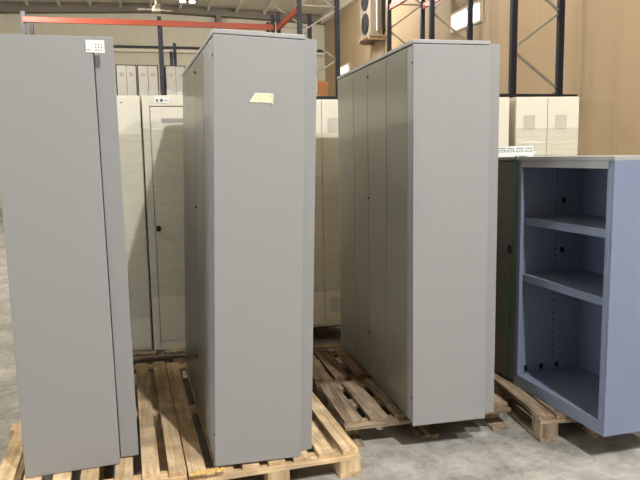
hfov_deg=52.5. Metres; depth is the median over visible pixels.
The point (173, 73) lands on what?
cabinet
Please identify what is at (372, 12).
air conditioner
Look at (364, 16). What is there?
fan grille
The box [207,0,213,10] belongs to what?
trim
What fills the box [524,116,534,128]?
vent
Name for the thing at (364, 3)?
fan grille
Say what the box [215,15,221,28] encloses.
trim
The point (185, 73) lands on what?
tall cabinet
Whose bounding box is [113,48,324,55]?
trim
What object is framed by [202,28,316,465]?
tall cabinet
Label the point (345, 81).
tall cabinet
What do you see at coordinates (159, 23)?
rack
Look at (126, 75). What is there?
cabinet
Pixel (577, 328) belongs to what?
cabinet
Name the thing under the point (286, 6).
ceiling
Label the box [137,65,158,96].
cabinet
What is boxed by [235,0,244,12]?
trim
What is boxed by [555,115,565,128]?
vent
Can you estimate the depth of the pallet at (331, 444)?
3.19 m
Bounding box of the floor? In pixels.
[0,208,639,479]
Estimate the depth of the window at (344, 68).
21.59 m
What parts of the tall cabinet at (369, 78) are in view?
door, panel, door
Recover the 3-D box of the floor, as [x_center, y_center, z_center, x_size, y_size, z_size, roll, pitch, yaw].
[-5.696,0.835,7.165,21.200,0.200,31.100,-3,8,-15]
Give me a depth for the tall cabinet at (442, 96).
3.31 m
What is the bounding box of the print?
[498,148,531,151]
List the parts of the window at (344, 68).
pane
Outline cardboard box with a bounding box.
[316,81,327,95]
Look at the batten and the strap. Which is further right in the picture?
the strap
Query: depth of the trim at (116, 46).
22.05 m
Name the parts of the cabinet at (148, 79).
door, door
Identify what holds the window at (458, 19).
in the wall at (601, 66)
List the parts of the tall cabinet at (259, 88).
door, door, panel, panel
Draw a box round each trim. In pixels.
[0,1,324,24]
[113,45,323,51]
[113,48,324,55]
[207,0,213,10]
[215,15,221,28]
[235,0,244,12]
[262,0,276,14]
[321,0,358,23]
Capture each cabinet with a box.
[0,34,138,477]
[115,64,137,95]
[116,96,153,350]
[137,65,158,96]
[141,95,184,349]
[164,65,185,94]
[182,66,190,379]
[188,46,205,428]
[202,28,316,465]
[313,99,340,326]
[337,69,355,359]
[353,54,388,393]
[385,39,499,425]
[494,155,580,380]
[498,97,508,146]
[508,97,578,155]
[513,155,639,436]
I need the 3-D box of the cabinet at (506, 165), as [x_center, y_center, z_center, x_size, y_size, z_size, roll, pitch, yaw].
[1.279,0.138,4.336,0.464,1.381,0.796,-3,8,-16]
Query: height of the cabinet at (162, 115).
1.850 m
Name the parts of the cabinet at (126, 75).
door, door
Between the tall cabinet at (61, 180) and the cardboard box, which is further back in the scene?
the cardboard box
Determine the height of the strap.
1.376 m
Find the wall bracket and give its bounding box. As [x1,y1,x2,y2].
[358,34,385,44]
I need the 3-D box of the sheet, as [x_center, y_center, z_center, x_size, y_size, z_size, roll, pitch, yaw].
[1.137,-0.521,3.828,0.235,0.062,0.005,0,7,4]
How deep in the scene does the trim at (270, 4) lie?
21.53 m
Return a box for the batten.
[313,342,344,349]
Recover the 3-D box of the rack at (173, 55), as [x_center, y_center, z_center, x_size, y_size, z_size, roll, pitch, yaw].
[-4.061,-3.132,18.363,0.240,4.730,0.150,-3,8,-15]
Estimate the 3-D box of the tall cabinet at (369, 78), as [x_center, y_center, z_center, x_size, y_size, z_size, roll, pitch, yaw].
[0.529,-0.103,4.035,0.479,1.950,0.668,-3,8,-12]
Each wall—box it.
[0,13,324,208]
[324,0,639,154]
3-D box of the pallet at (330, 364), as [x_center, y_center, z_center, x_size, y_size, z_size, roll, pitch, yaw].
[0.374,0.898,4.529,0.973,0.145,0.660,-3,8,-13]
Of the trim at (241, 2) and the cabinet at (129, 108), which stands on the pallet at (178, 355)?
the cabinet at (129, 108)
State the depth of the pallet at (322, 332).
5.55 m
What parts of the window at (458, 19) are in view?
pane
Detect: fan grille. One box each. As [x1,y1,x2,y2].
[361,0,368,10]
[361,13,368,34]
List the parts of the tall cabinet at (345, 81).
panel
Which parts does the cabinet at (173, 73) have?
door, door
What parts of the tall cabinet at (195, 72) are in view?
door, panel, door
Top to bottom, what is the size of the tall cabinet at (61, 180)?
1.936 m
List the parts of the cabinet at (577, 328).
post, panel, shelf, shelf, panel, panel, post, panel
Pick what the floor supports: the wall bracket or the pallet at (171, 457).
the pallet at (171, 457)
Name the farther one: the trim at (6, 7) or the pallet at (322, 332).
the trim at (6, 7)
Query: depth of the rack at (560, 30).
9.86 m
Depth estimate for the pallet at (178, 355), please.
4.76 m
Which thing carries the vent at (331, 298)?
attached to the cabinet at (327, 299)
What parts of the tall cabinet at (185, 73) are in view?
panel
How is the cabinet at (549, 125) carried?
on the pallet
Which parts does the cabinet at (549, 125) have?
door, door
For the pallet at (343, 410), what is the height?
0.145 m
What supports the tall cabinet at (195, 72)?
on the pallet at (331, 444)
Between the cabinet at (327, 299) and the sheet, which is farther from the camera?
the cabinet at (327, 299)
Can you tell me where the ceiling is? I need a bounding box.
[0,0,339,15]
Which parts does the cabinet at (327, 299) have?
door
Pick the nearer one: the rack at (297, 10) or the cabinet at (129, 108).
the cabinet at (129, 108)
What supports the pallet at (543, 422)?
on the floor
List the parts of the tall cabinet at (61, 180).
panel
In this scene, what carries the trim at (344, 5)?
attached to the wall at (601, 66)
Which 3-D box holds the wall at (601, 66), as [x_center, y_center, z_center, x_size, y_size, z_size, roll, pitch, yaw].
[4.276,-3.552,9.333,0.202,7.600,30.500,-3,8,-15]
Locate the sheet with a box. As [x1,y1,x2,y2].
[498,146,532,156]
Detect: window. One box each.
[340,62,349,74]
[450,0,482,33]
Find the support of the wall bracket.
attached to the wall at (601, 66)
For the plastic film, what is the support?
on the pallet at (331, 444)
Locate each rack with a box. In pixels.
[20,11,274,94]
[169,43,176,64]
[276,0,339,99]
[386,0,576,97]
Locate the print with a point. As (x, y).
(498, 148)
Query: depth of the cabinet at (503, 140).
5.24 m
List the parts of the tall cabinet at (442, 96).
door, door, panel, panel, panel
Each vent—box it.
[331,298,340,310]
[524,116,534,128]
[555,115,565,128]
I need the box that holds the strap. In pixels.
[506,155,551,378]
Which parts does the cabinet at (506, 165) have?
door, latch plate, panel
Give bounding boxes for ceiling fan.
[138,0,171,12]
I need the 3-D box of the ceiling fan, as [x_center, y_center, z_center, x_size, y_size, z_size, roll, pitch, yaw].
[-3.608,-5.961,14.066,0.775,1.929,0.705,-3,8,-15]
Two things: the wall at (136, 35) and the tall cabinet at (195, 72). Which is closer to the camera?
the tall cabinet at (195, 72)
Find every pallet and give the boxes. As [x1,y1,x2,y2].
[0,361,186,479]
[133,346,185,363]
[166,361,360,479]
[312,349,371,396]
[313,325,340,338]
[317,378,510,447]
[494,371,610,441]
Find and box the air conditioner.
[360,0,384,39]
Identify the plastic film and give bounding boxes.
[190,466,225,475]

